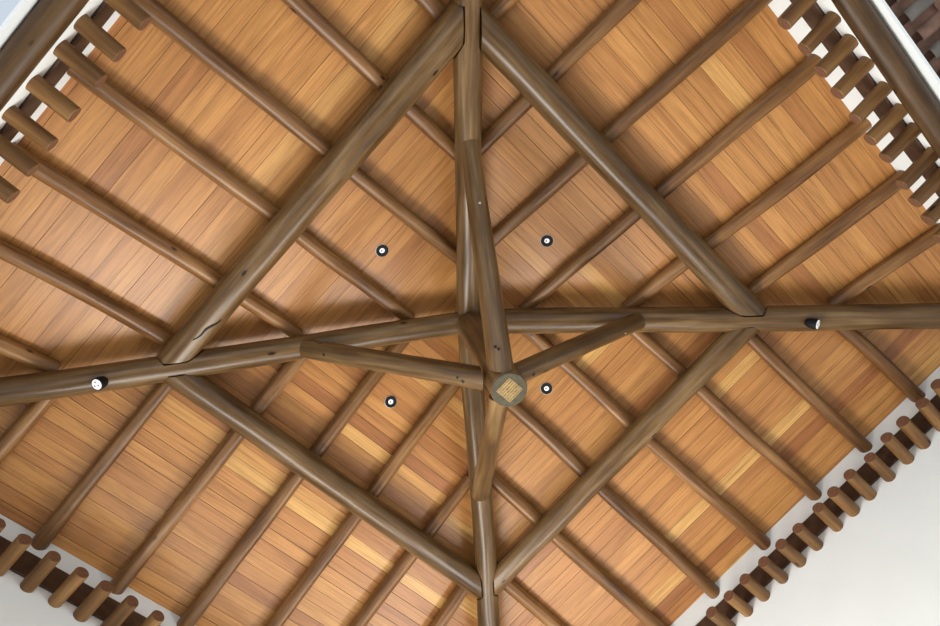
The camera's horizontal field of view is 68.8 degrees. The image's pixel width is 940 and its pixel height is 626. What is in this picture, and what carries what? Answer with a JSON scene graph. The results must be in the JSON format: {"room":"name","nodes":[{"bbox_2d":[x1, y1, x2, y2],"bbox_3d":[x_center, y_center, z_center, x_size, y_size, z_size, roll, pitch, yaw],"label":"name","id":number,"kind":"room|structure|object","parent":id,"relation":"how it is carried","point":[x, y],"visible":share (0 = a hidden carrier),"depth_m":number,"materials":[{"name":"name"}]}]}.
{"room":"open pavilion","nodes":[
{"label":"open pavilion","id":0,"kind":"room"},
{"bbox_2d":[0,0,119,164],"bbox_3d":[-1.943,-0.969,1.321,0.220,6.860,7.500,41,-84,-18],"label":"wall","id":1,"kind":"structure","parent":0,"point":[91,6],"depth_m":4.11,"materials":[{"name":"white paint"}]},
{"bbox_2d":[0,176,19,202],"bbox_3d":[-2.964,-0.833,4.215,0.352,0.115,0.115,42,-84,-18],"label":"peg","id":2,"kind":"object","parent":1,"relation":"attached to","point":[8,192],"visible":1,"depth_m":4.22,"materials":[{"name":"brown wood"}]},
{"bbox_2d":[0,0,38,49],"bbox_3d":[-2.330,-1.668,3.662,0.020,0.193,5.000,41,-84,-18],"label":"trim","id":3,"kind":"structure","parent":1,"relation":"attached to","point":[23,8],"depth_m":3.64,"materials":[{"name":"white paint"}]},
{"bbox_2d":[0,134,39,176],"bbox_3d":[-2.822,-0.989,4.191,0.347,0.112,0.111,41,-84,-18],"label":"peg","id":4,"kind":"object","parent":1,"relation":"attached to","point":[9,152],"visible":1,"depth_m":4.17,"materials":[{"name":"brown wood"}]},
{"bbox_2d":[2,105,57,150],"bbox_3d":[-2.692,-1.135,4.169,0.340,0.116,0.112,40,-83,-18],"label":"peg","id":5,"kind":"object","parent":1,"relation":"attached to","point":[13,115],"visible":0.77,"depth_m":4.14,"materials":[{"name":"brown wood"}]},
{"bbox_2d":[0,334,60,371],"bbox_3d":[-3.600,0.152,5.011,1.144,0.464,0.131,40,-83,-18],"label":"rafter","id":6,"kind":"object","parent":1,"relation":"attached to","point":[10,348],"visible":0.81,"depth_m":5.18,"materials":[{"name":"brown wood"}]},
{"bbox_2d":[0,0,88,110],"bbox_3d":[-2.279,-1.634,3.753,0.178,0.178,5.500,41,-84,-18],"label":"wooden beam","id":7,"kind":"structure","parent":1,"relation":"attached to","point":[48,20],"depth_m":3.71,"materials":[{"name":"brown wood"}]},
{"bbox_2d":[25,75,80,121],"bbox_3d":[-2.535,-1.311,4.143,0.330,0.116,0.118,41,-84,-18],"label":"peg","id":8,"kind":"object","parent":1,"relation":"attached to","point":[37,85],"visible":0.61,"depth_m":4.11,"materials":[{"name":"brown wood"}]},
{"bbox_2d":[0,1,114,140],"bbox_3d":[-2.348,-1.768,4.233,0.048,0.220,6.600,41,-84,-18],"label":"strip","id":9,"kind":"object","parent":1,"relation":"attached to","point":[101,15],"visible":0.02,"depth_m":4.24,"materials":[{"name":"brown wood"}]},
{"bbox_2d":[53,40,107,87],"bbox_3d":[-2.354,-1.508,4.114,0.329,0.117,0.116,41,-84,-18],"label":"peg","id":10,"kind":"object","parent":1,"relation":"attached to","point":[65,51],"visible":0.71,"depth_m":4.08,"materials":[{"name":"brown wood"}]},
{"bbox_2d":[0,239,173,346],"bbox_3d":[-2.929,-0.160,5.141,1.798,0.670,0.141,40,-83,-18],"label":"rafter","id":11,"kind":"object","parent":1,"relation":"attached to","point":[9,253],"visible":0.78,"depth_m":5.11,"materials":[{"name":"brown wood"}]},
{"bbox_2d":[73,14,125,61],"bbox_3d":[-2.225,-1.654,4.091,0.320,0.116,0.116,41,-84,-18],"label":"peg","id":12,"kind":"object","parent":1,"relation":"attached to","point":[86,26],"visible":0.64,"depth_m":4.06,"materials":[{"name":"brown wood"}]},
{"bbox_2d":[103,0,150,30],"bbox_3d":[-2.062,-1.831,4.064,0.318,0.114,0.113,40,-83,-18],"label":"peg","id":13,"kind":"object","parent":1,"relation":"attached to","point":[134,14],"visible":1,"depth_m":4.05,"materials":[{"name":"brown wood"}]},
{"bbox_2d":[13,142,302,336],"bbox_3d":[-2.284,-0.460,5.256,2.430,0.875,0.143,41,-84,-18],"label":"rafter","id":14,"kind":"object","parent":1,"relation":"attached to","point":[46,173],"visible":0.77,"depth_m":5.08,"materials":[{"name":"brown wood"}]},
{"bbox_2d":[67,68,414,319],"bbox_3d":[-1.575,-0.787,5.393,3.127,1.082,0.145,42,-84,-18],"label":"rafter","id":15,"kind":"object","parent":1,"relation":"attached to","point":[108,92],"visible":0.77,"depth_m":5.10,"materials":[{"name":"brown wood"}]},
{"bbox_2d":[133,0,455,263],"bbox_3d":[-1.143,-1.283,5.311,3.086,1.077,0.146,39,-83,-18],"label":"rafter","id":16,"kind":"object","parent":1,"relation":"attached to","point":[162,18],"visible":0.8,"depth_m":4.98,"materials":[{"name":"brown wood"}]},
{"bbox_2d":[280,0,454,160],"bbox_3d":[-0.914,-1.940,5.039,2.430,0.864,0.139,40,-83,-18],"label":"rafter","id":17,"kind":"object","parent":1,"relation":"attached to","point":[306,11],"visible":0.76,"depth_m":5.06,"materials":[{"name":"brown wood"}]},
{"bbox_2d":[0,514,179,625],"bbox_3d":[-1.751,3.852,2.797,7.500,6.860,0.220,41,-84,-18],"label":"wall","id":18,"kind":"structure","parent":0,"point":[18,607],"depth_m":5.08,"materials":[{"name":"white paint"}]},
{"bbox_2d":[0,518,5,532],"bbox_3d":[-3.459,1.623,4.868,0.108,0.111,0.384,41,-84,-18],"label":"peg","id":19,"kind":"object","parent":18,"relation":"attached to","point":[2,522],"visible":1,"depth_m":4.86,"materials":[{"name":"brown wood"}]},
{"bbox_2d":[0,534,32,576],"bbox_3d":[-3.313,1.755,4.933,0.110,0.110,0.375,41,-84,-18],"label":"peg","id":20,"kind":"object","parent":18,"relation":"attached to","point":[21,542],"visible":0.97,"depth_m":4.89,"materials":[{"name":"brown wood"}]},
{"bbox_2d":[0,399,55,463],"bbox_3d":[-3.555,0.990,5.270,0.144,0.445,1.094,41,-84,-18],"label":"rafter","id":21,"kind":"object","parent":18,"relation":"attached to","point":[16,432],"visible":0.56,"depth_m":5.25,"materials":[{"name":"brown wood"}]},
{"bbox_2d":[20,551,60,592],"bbox_3d":[-3.145,1.902,5.004,0.112,0.110,0.373,41,-84,-18],"label":"peg","id":22,"kind":"object","parent":18,"relation":"attached to","point":[51,559],"visible":0.79,"depth_m":4.96,"materials":[{"name":"brown wood"}]},
{"bbox_2d":[48,567,88,607],"bbox_3d":[-2.983,2.044,5.072,0.109,0.109,0.370,42,-84,-18],"label":"peg","id":23,"kind":"object","parent":18,"relation":"attached to","point":[79,575],"visible":0.84,"depth_m":5.03,"materials":[{"name":"brown wood"}]},
{"bbox_2d":[0,536,159,625],"bbox_3d":[-2.158,2.917,5.652,6.600,0.230,0.048,41,-84,-18],"label":"strip","id":24,"kind":"object","parent":18,"relation":"attached to","point":[27,561],"visible":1,"depth_m":5.24,"materials":[{"name":"brown wood"}]},
{"bbox_2d":[73,580,112,621],"bbox_3d":[-2.834,2.173,5.138,0.120,0.120,0.370,40,-83,-18],"label":"peg","id":25,"kind":"object","parent":18,"relation":"attached to","point":[83,612],"visible":0.85,"depth_m":5.09,"materials":[{"name":"brown wood"}]},
{"bbox_2d":[31,382,172,549],"bbox_3d":[-2.890,1.131,5.533,0.133,0.650,1.725,39,-83,-18],"label":"rafter","id":26,"kind":"object","parent":18,"relation":"attached to","point":[43,538],"visible":0.76,"depth_m":5.47,"materials":[{"name":"brown wood"}]},
{"bbox_2d":[100,595,138,625],"bbox_3d":[-2.677,2.311,5.206,0.116,0.113,0.366,41,-84,-18],"label":"peg","id":27,"kind":"object","parent":18,"relation":"attached to","point":[129,604],"visible":1,"depth_m":5.16,"materials":[{"name":"brown wood"}]},
{"bbox_2d":[140,610,163,625],"bbox_3d":[-2.512,2.452,5.275,0.109,0.112,0.368,41,-84,-18],"label":"peg","id":28,"kind":"object","parent":18,"relation":"attached to","point":[156,617],"visible":1,"depth_m":5.23,"materials":[{"name":"brown wood"}]},
{"bbox_2d":[110,359,307,594],"bbox_3d":[-2.162,1.278,5.813,0.142,0.874,2.438,40,-83,-18],"label":"rafter","id":29,"kind":"object","parent":18,"relation":"attached to","point":[231,442],"visible":0.83,"depth_m":5.73,"materials":[{"name":"brown wood"}]},
{"bbox_2d":[0,312,458,406],"bbox_3d":[-2.439,0.436,5.480,4.994,1.307,0.228,-4,-73,-8],"label":"beam","id":30,"kind":"structure","parent":18,"relation":"attached to","point":[40,386],"depth_m":5.51,"materials":[{"name":"brown wood"}]},
{"bbox_2d":[91,376,108,389],"bbox_3d":[-2.814,0.527,5.219,0.107,0.125,0.104,41,-84,-18],"label":"spotlight","id":31,"kind":"object","parent":30,"relation":"attached to","point":[98,383],"visible":1,"depth_m":5.18,"materials":[{"name":"black metal"}]},
{"bbox_2d":[164,374,481,599],"bbox_3d":[-1.146,1.544,6.058,3.661,0.237,0.238,41,-84,-18],"label":"beam","id":32,"kind":"structure","parent":30,"relation":"attached to","point":[202,391],"depth_m":5.91,"materials":[{"name":"brown wood"}]},
{"bbox_2d":[299,340,482,389],"bbox_3d":[-0.707,0.393,5.421,1.432,1.206,0.175,-4,-73,-8],"label":"strut","id":33,"kind":"object","parent":30,"relation":"attached to","point":[442,371],"visible":0.97,"depth_m":5.31,"materials":[{"name":"brown wood"}]},
{"bbox_2d":[177,342,409,625],"bbox_3d":[-1.496,1.415,6.073,0.142,1.066,3.078,40,-83,-18],"label":"rafter","id":34,"kind":"object","parent":18,"relation":"attached to","point":[190,617],"visible":0.77,"depth_m":5.97,"materials":[{"name":"brown wood"}]},
{"bbox_2d":[265,384,460,625],"bbox_3d":[-1.016,1.818,6.273,0.141,1.076,3.101,40,-83,-18],"label":"rafter","id":35,"kind":"object","parent":18,"relation":"attached to","point":[279,618],"visible":0.75,"depth_m":6.22,"materials":[{"name":"brown wood"}]},
{"bbox_2d":[349,475,469,625],"bbox_3d":[-0.750,2.538,6.418,0.146,0.855,2.376,43,-84,-18],"label":"rafter","id":36,"kind":"object","parent":18,"relation":"attached to","point":[407,559],"visible":0.8,"depth_m":6.41,"materials":[{"name":"brown wood"}]},
{"bbox_2d":[429,585,468,625],"bbox_3d":[-0.470,3.214,6.561,0.144,0.657,1.740,41,-84,-18],"label":"rafter","id":37,"kind":"object","parent":18,"relation":"attached to","point":[458,595],"visible":0.54,"depth_m":6.60,"materials":[{"name":"brown wood"}]},
{"bbox_2d":[0,0,939,625],"bbox_3d":[0.012,0.149,6.068,7.673,1.253,7.700,41,-84,-18],"label":"ceiling","id":38,"kind":"structure","parent":0,"point":[101,149],"depth_m":5.87,"materials":[{"name":"brown wood"}]},
{"bbox_2d":[375,244,388,256],"bbox_3d":[-0.766,-0.544,5.978,0.115,0.047,0.119,35,-82,-17],"label":"recessed light","id":39,"kind":"object","parent":38,"relation":"in","point":[382,250],"visible":1,"depth_m":5.97,"materials":[{"name":"black metal"}]},
{"bbox_2d":[384,395,396,407],"bbox_3d":[-0.740,0.828,6.398,0.115,0.047,0.119,-42,-72,4],"label":"recessed light","id":40,"kind":"object","parent":38,"relation":"in","point":[390,401],"visible":1,"depth_m":6.39,"materials":[{"name":"black metal"}]},
{"bbox_2d":[540,382,552,394],"bbox_3d":[0.739,0.729,6.620,0.118,0.047,0.118,-3,-73,-9],"label":"recessed light","id":41,"kind":"object","parent":38,"relation":"in","point":[546,388],"visible":1,"depth_m":6.61,"materials":[{"name":"black metal"}]},
{"bbox_2d":[540,235,553,246],"bbox_3d":[0.695,-0.653,6.194,0.118,0.047,0.118,-6,-73,-8],"label":"recessed light","id":42,"kind":"object","parent":38,"relation":"in","point":[546,240],"visible":1,"depth_m":6.19,"materials":[{"name":"black metal"}]},
{"bbox_2d":[671,366,939,625],"bbox_3d":[3.176,3.451,3.498,0.220,6.860,7.500,41,-84,-18],"label":"wall","id":43,"kind":"structure","parent":0,"point":[882,568],"depth_m":5.81,"materials":[{"name":"white paint"}]},
{"bbox_2d":[458,334,499,625],"bbox_3d":[0.159,2.672,6.587,0.230,1.297,4.993,-4,-73,-8],"label":"beam","id":44,"kind":"structure","parent":43,"relation":"attached to","point":[474,409],"depth_m":6.43,"materials":[{"name":"brown wood"}]},
{"bbox_2d":[493,327,758,595],"bbox_3d":[1.369,1.349,6.419,0.229,0.228,3.644,41,-84,-18],"label":"beam","id":45,"kind":"structure","parent":44,"relation":"attached to","point":[726,345],"depth_m":6.33,"materials":[{"name":"brown wood"}]},
{"bbox_2d":[503,580,565,625],"bbox_3d":[0.838,3.078,6.742,1.724,0.651,0.137,40,-83,-18],"label":"rafter","id":46,"kind":"object","parent":43,"relation":"attached to","point":[513,589],"visible":0.61,"depth_m":6.70,"materials":[{"name":"brown wood"}]},
{"bbox_2d":[492,471,665,625],"bbox_3d":[1.032,2.343,6.672,2.401,0.864,0.148,40,-83,-18],"label":"rafter","id":47,"kind":"object","parent":43,"relation":"attached to","point":[606,581],"visible":0.78,"depth_m":6.61,"materials":[{"name":"brown wood"}]},
{"bbox_2d":[484,383,719,598],"bbox_3d":[1.213,1.637,6.600,3.063,1.063,0.143,41,-84,-18],"label":"rafter","id":48,"kind":"object","parent":43,"relation":"attached to","point":[519,411],"visible":0.76,"depth_m":6.55,"materials":[{"name":"brown wood"}]},
{"bbox_2d":[521,334,770,549],"bbox_3d":[1.639,1.153,6.531,3.093,1.077,0.152,40,-83,-18],"label":"rafter","id":49,"kind":"object","parent":43,"relation":"attached to","point":[600,396],"visible":0.73,"depth_m":6.48,"materials":[{"name":"brown wood"}]},
{"bbox_2d":[706,606,735,625],"bbox_3d":[2.282,2.785,6.199,0.341,0.116,0.116,41,-84,-18],"label":"peg","id":50,"kind":"object","parent":43,"relation":"attached to","point":[712,613],"visible":1,"depth_m":6.14,"materials":[{"name":"brown wood"}]},
{"bbox_2d":[629,332,821,500],"bbox_3d":[2.357,0.904,6.461,2.409,0.857,0.143,40,-83,-18],"label":"rafter","id":51,"kind":"object","parent":43,"relation":"attached to","point":[644,339],"visible":0.77,"depth_m":6.42,"materials":[{"name":"brown wood"}]},
{"bbox_2d":[724,590,752,616],"bbox_3d":[2.430,2.628,6.177,0.337,0.108,0.110,41,-83,-18],"label":"peg","id":52,"kind":"object","parent":43,"relation":"attached to","point":[730,597],"visible":1,"depth_m":6.13,"materials":[{"name":"brown wood"}]},
{"bbox_2d":[739,573,769,601],"bbox_3d":[2.567,2.474,6.154,0.346,0.118,0.120,41,-84,-18],"label":"peg","id":53,"kind":"object","parent":43,"relation":"attached to","point":[753,586],"visible":1,"depth_m":6.10,"materials":[{"name":"brown wood"}]},
{"bbox_2d":[758,556,788,583],"bbox_3d":[2.723,2.308,6.130,0.342,0.117,0.114,40,-83,-18],"label":"peg","id":54,"kind":"object","parent":43,"relation":"attached to","point":[764,562],"visible":1,"depth_m":6.08,"materials":[{"name":"brown wood"}]},
{"bbox_2d":[775,539,805,567],"bbox_3d":[2.868,2.148,6.106,0.348,0.120,0.117,41,-84,-18],"label":"peg","id":55,"kind":"object","parent":43,"relation":"attached to","point":[783,546],"visible":1,"depth_m":6.05,"materials":[{"name":"brown wood"}]},
{"bbox_2d":[792,523,822,550],"bbox_3d":[3.009,1.996,6.084,0.346,0.111,0.112,40,-83,-18],"label":"peg","id":56,"kind":"object","parent":43,"relation":"attached to","point":[799,529],"visible":1,"depth_m":6.04,"materials":[{"name":"brown wood"}]},
{"bbox_2d":[747,333,871,452],"bbox_3d":[3.068,0.668,6.393,1.717,0.644,0.141,42,-84,-18],"label":"rafter","id":57,"kind":"object","parent":43,"relation":"attached to","point":[768,355],"visible":0.8,"depth_m":6.35,"materials":[{"name":"brown wood"}]},
{"bbox_2d":[696,394,939,625],"bbox_3d":[2.621,2.523,6.349,0.048,0.208,6.600,41,-84,-18],"label":"strip","id":58,"kind":"object","parent":43,"relation":"attached to","point":[813,522],"visible":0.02,"depth_m":6.24,"materials":[{"name":"brown wood"}]},
{"bbox_2d":[812,502,842,531],"bbox_3d":[3.173,1.813,6.056,0.355,0.111,0.112,42,-84,-18],"label":"peg","id":59,"kind":"object","parent":43,"relation":"attached to","point":[832,521],"visible":1,"depth_m":6.01,"materials":[{"name":"brown wood"}]},
{"bbox_2d":[827,486,859,516],"bbox_3d":[3.299,1.669,6.034,0.366,0.117,0.121,40,-83,-18],"label":"peg","id":60,"kind":"object","parent":43,"relation":"attached to","point":[837,495],"visible":0.98,"depth_m":5.98,"materials":[{"name":"brown wood"}]},
{"bbox_2d":[843,469,876,500],"bbox_3d":[3.429,1.518,6.011,0.381,0.114,0.114,41,-84,-18],"label":"peg","id":61,"kind":"object","parent":43,"relation":"attached to","point":[851,476],"visible":1,"depth_m":5.96,"materials":[{"name":"brown wood"}]},
{"bbox_2d":[864,452,895,481],"bbox_3d":[3.590,1.358,5.989,0.361,0.109,0.109,40,-83,-18],"label":"peg","id":62,"kind":"object","parent":43,"relation":"attached to","point":[871,458],"visible":1,"depth_m":5.94,"materials":[{"name":"brown wood"}]},
{"bbox_2d":[836,330,925,402],"bbox_3d":[3.745,0.415,6.330,1.098,0.449,0.141,40,-83,-18],"label":"rafter","id":63,"kind":"object","parent":43,"relation":"attached to","point":[855,338],"visible":0.73,"depth_m":6.27,"materials":[{"name":"brown wood"}]},
{"bbox_2d":[880,432,913,464],"bbox_3d":[3.725,1.189,5.962,0.393,0.113,0.111,40,-83,-18],"label":"peg","id":64,"kind":"object","parent":43,"relation":"attached to","point":[889,440],"visible":0.99,"depth_m":5.91,"materials":[{"name":"brown wood"}]},
{"bbox_2d":[896,416,930,448],"bbox_3d":[3.852,1.049,5.941,0.398,0.118,0.119,40,-83,-18],"label":"peg","id":65,"kind":"object","parent":43,"relation":"attached to","point":[904,423],"visible":1,"depth_m":5.89,"materials":[{"name":"brown wood"}]},
{"bbox_2d":[915,398,939,431],"bbox_3d":[4.000,0.892,5.918,0.394,0.116,0.113,42,-84,-18],"label":"peg","id":66,"kind":"object","parent":43,"relation":"attached to","point":[924,405],"visible":1,"depth_m":5.86,"materials":[{"name":"brown wood"}]},
{"bbox_2d":[930,379,939,397],"bbox_3d":[4.123,0.736,5.891,0.428,0.116,0.116,41,-84,-18],"label":"peg","id":67,"kind":"object","parent":43,"relation":"attached to","point":[935,385],"visible":1,"depth_m":5.83,"materials":[{"name":"brown wood"}]},
{"bbox_2d":[768,0,939,223],"bbox_3d":[3.019,-1.302,2.047,7.500,6.860,0.220,41,-84,-18],"label":"wall","id":68,"kind":"structure","parent":0,"point":[800,29],"depth_m":5.16,"materials":[{"name":"white paint"}]},
{"bbox_2d":[453,0,482,315],"bbox_3d":[-0.010,-2.195,5.096,0.243,1.308,4.996,-4,-73,-8],"label":"beam","id":69,"kind":"structure","parent":68,"relation":"attached to","point":[467,63],"depth_m":5.40,"materials":[{"name":"brown wood"}]},
{"bbox_2d":[156,2,463,363],"bbox_3d":[-1.212,-0.916,5.311,0.268,0.268,3.706,40,-83,-18],"label":"beam","id":70,"kind":"structure","parent":69,"relation":"attached to","point":[443,40],"depth_m":5.20,"materials":[{"name":"brown wood"}]},
{"bbox_2d":[414,0,446,22],"bbox_3d":[-0.680,-2.606,4.778,1.778,0.668,0.146,40,-83,-18],"label":"rafter","id":71,"kind":"object","parent":69,"relation":"attached to","point":[434,9],"visible":0.3,"depth_m":5.08,"materials":[{"name":"brown wood"}]},
{"bbox_2d":[479,5,766,315],"bbox_3d":[1.302,-1.083,5.678,3.673,0.258,0.257,41,-84,-18],"label":"beam","id":72,"kind":"structure","parent":69,"relation":"attached to","point":[496,43],"depth_m":5.52,"materials":[{"name":"brown wood"}]},
{"bbox_2d":[488,0,518,20],"bbox_3d":[0.654,-2.665,4.996,1.708,0.643,0.136,-45,-72,5],"label":"rafter","id":73,"kind":"object","parent":68,"relation":"attached to","point":[498,9],"visible":0.3,"depth_m":5.17,"materials":[{"name":"brown wood"}]},
{"bbox_2d":[481,0,641,155],"bbox_3d":[0.871,-2.064,5.309,0.151,0.847,2.359,42,-84,-18],"label":"rafter","id":74,"kind":"object","parent":68,"relation":"attached to","point":[618,10],"visible":0.7,"depth_m":5.32,"materials":[{"name":"brown wood"}]},
{"bbox_2d":[492,0,772,246],"bbox_3d":[1.117,-1.434,5.653,0.150,1.050,3.019,42,-84,-18],"label":"rafter","id":75,"kind":"object","parent":68,"relation":"attached to","point":[746,11],"visible":0.79,"depth_m":5.44,"materials":[{"name":"brown wood"}]},
{"bbox_2d":[519,54,821,307],"bbox_3d":[1.597,-0.993,5.871,0.149,1.059,3.062,41,-84,-18],"label":"rafter","id":76,"kind":"object","parent":68,"relation":"attached to","point":[804,71],"visible":0.87,"depth_m":5.67,"materials":[{"name":"brown wood"}]},
{"bbox_2d":[479,303,939,333],"bbox_3d":[2.585,0.049,6.207,4.999,1.324,0.252,-4,-73,-8],"label":"beam","id":77,"kind":"structure","parent":68,"relation":"attached to","point":[835,317],"depth_m":6.12,"materials":[{"name":"brown wood"}]},
{"bbox_2d":[455,311,526,406],"bbox_3d":[0.122,0.297,5.651,0.266,1.756,0.263,41,-84,-19],"label":"post","id":78,"kind":"object","parent":77,"relation":"hanging from","point":[508,388],"visible":0.78,"depth_m":4.94,"materials":[{"name":"brown wood"}]},
{"bbox_2d":[460,139,513,372],"bbox_3d":[0.111,-0.511,5.192,0.189,1.286,1.560,-4,-73,-8],"label":"strut","id":79,"kind":"object","parent":78,"relation":"attached to","point":[498,352],"visible":0.98,"depth_m":5.10,"materials":[{"name":"wood"}]},
{"bbox_2d":[471,394,507,500],"bbox_3d":[0.158,1.206,5.777,0.175,1.278,1.564,-4,-73,-8],"label":"strut","id":80,"kind":"object","parent":78,"relation":"attached to","point":[495,415],"visible":0.94,"depth_m":5.59,"materials":[{"name":"brown wood"}]},
{"bbox_2d":[514,313,644,380],"bbox_3d":[1.012,0.248,5.702,1.559,1.266,0.170,-4,-73,-8],"label":"strut","id":81,"kind":"object","parent":78,"relation":"attached to","point":[544,361],"visible":0.86,"depth_m":5.52,"materials":[{"name":"wood"}]},
{"bbox_2d":[804,318,819,329],"bbox_3d":[3.005,0.084,6.033,0.111,0.177,0.111,41,-84,-18],"label":"spotlight","id":82,"kind":"object","parent":77,"relation":"attached to","point":[813,323],"visible":1,"depth_m":5.98,"materials":[{"name":"black metal"}]},
{"bbox_2d":[622,119,871,306],"bbox_3d":[2.320,-0.791,5.946,0.147,0.857,2.394,42,-84,-18],"label":"rafter","id":83,"kind":"object","parent":68,"relation":"attached to","point":[852,132],"visible":0.78,"depth_m":5.79,"materials":[{"name":"brown wood"}]},
{"bbox_2d":[777,0,816,29],"bbox_3d":[2.241,-2.084,4.636,0.117,0.117,0.339,41,-83,-18],"label":"peg","id":84,"kind":"object","parent":68,"relation":"attached to","point":[796,9],"visible":1,"depth_m":4.60,"materials":[{"name":"brown wood"}]},
{"bbox_2d":[798,11,840,54],"bbox_3d":[2.413,-1.937,4.706,0.112,0.113,0.336,40,-83,-18],"label":"peg","id":85,"kind":"object","parent":68,"relation":"attached to","point":[830,21],"visible":0.73,"depth_m":4.67,"materials":[{"name":"brown wood"}]},
{"bbox_2d":[747,170,903,295],"bbox_3d":[3.022,-0.604,6.005,0.142,0.649,1.735,40,-83,-18],"label":"rafter","id":86,"kind":"object","parent":68,"relation":"attached to","point":[887,189],"visible":0.73,"depth_m":5.92,"materials":[{"name":"brown wood"}]},
{"bbox_2d":[814,34,858,77],"bbox_3d":[2.562,-1.805,4.773,0.121,0.117,0.342,41,-84,-18],"label":"peg","id":87,"kind":"object","parent":68,"relation":"attached to","point":[847,43],"visible":0.73,"depth_m":4.73,"materials":[{"name":"brown wood"}]},
{"bbox_2d":[830,56,873,98],"bbox_3d":[2.712,-1.675,4.836,0.116,0.115,0.343,41,-84,-18],"label":"peg","id":88,"kind":"object","parent":68,"relation":"attached to","point":[860,69],"visible":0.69,"depth_m":4.79,"materials":[{"name":"brown wood"}]},
{"bbox_2d":[789,0,939,196],"bbox_3d":[2.482,-2.066,4.860,6.600,0.220,0.048,41,-84,-18],"label":"strip","id":89,"kind":"object","parent":68,"relation":"attached to","point":[815,13],"visible":0.38,"depth_m":5.03,"materials":[{"name":"brown wood"}]},
{"bbox_2d":[849,81,892,123],"bbox_3d":[2.882,-1.522,4.909,0.109,0.108,0.353,40,-83,-18],"label":"peg","id":90,"kind":"object","parent":68,"relation":"attached to","point":[882,89],"visible":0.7,"depth_m":4.87,"materials":[{"name":"brown wood"}]},
{"bbox_2d":[827,223,939,304],"bbox_3d":[3.707,-0.409,6.077,0.137,0.450,1.108,42,-84,-18],"label":"rafter","id":91,"kind":"object","parent":68,"relation":"attached to","point":[925,241],"visible":0.88,"depth_m":6.04,"materials":[{"name":"brown wood"}]},
{"bbox_2d":[831,0,939,158],"bbox_3d":[2.558,-1.983,4.514,5.506,0.399,0.200,41,-84,-18],"label":"wooden beam","id":92,"kind":"structure","parent":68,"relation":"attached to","point":[861,17],"depth_m":4.60,"materials":[{"name":"brown wood"}]},
{"bbox_2d":[863,103,907,144],"bbox_3d":[3.034,-1.385,4.976,0.112,0.115,0.361,42,-84,-18],"label":"peg","id":93,"kind":"object","parent":68,"relation":"attached to","point":[897,112],"visible":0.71,"depth_m":4.93,"materials":[{"name":"brown wood"}]},
{"bbox_2d":[879,122,920,162],"bbox_3d":[3.177,-1.266,5.035,0.111,0.112,0.353,41,-84,-18],"label":"peg","id":94,"kind":"object","parent":68,"relation":"attached to","point":[911,131],"visible":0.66,"depth_m":5.00,"materials":[{"name":"brown wood"}]},
{"bbox_2d":[869,0,939,103],"bbox_3d":[2.615,-2.021,4.455,5.000,0.170,0.020,41,-84,-18],"label":"trim","id":95,"kind":"structure","parent":68,"relation":"attached to","point":[902,37],"depth_m":4.54,"materials":[{"name":"white paint"}]},
{"bbox_2d":[895,147,938,189],"bbox_3d":[3.357,-1.096,5.117,0.113,0.117,0.376,41,-84,-18],"label":"peg","id":96,"kind":"object","parent":68,"relation":"attached to","point":[928,157],"visible":0.79,"depth_m":5.08,"materials":[{"name":"brown wood"}]},
{"bbox_2d":[908,167,939,206],"bbox_3d":[3.495,-0.972,5.178,0.114,0.111,0.383,41,-84,-18],"label":"peg","id":97,"kind":"object","parent":68,"relation":"attached to","point":[931,185],"visible":1,"depth_m":5.14,"materials":[{"name":"brown wood"}]},
{"bbox_2d":[920,197,939,224],"bbox_3d":[3.634,-0.849,5.238,0.120,0.114,0.389,41,-84,-18],"label":"peg","id":98,"kind":"object","parent":68,"relation":"attached to","point":[931,215],"visible":1,"depth_m":5.21,"materials":[{"name":"brown wood"}]},
{"bbox_2d":[932,228,939,242],"bbox_3d":[3.770,-0.718,5.298,0.115,0.114,0.409,41,-84,-18],"label":"peg","id":99,"kind":"object","parent":68,"relation":"attached to","point":[936,236],"visible":1,"depth_m":5.31,"materials":[{"name":"brown wood"}]},
{"label":"outside","id":100,"kind":"structure","parent":0,"visible":0},
{"bbox_2d":[885,0,939,77],"bbox_3d":[3.666,-3.084,4.144,4.100,0.871,2.808,41,-84,-18],"label":"porch roof","id":101,"kind":"structure","parent":100,"point":[920,19],"depth_m":4.72,"materials":[{"name":"wood"}]}
]}

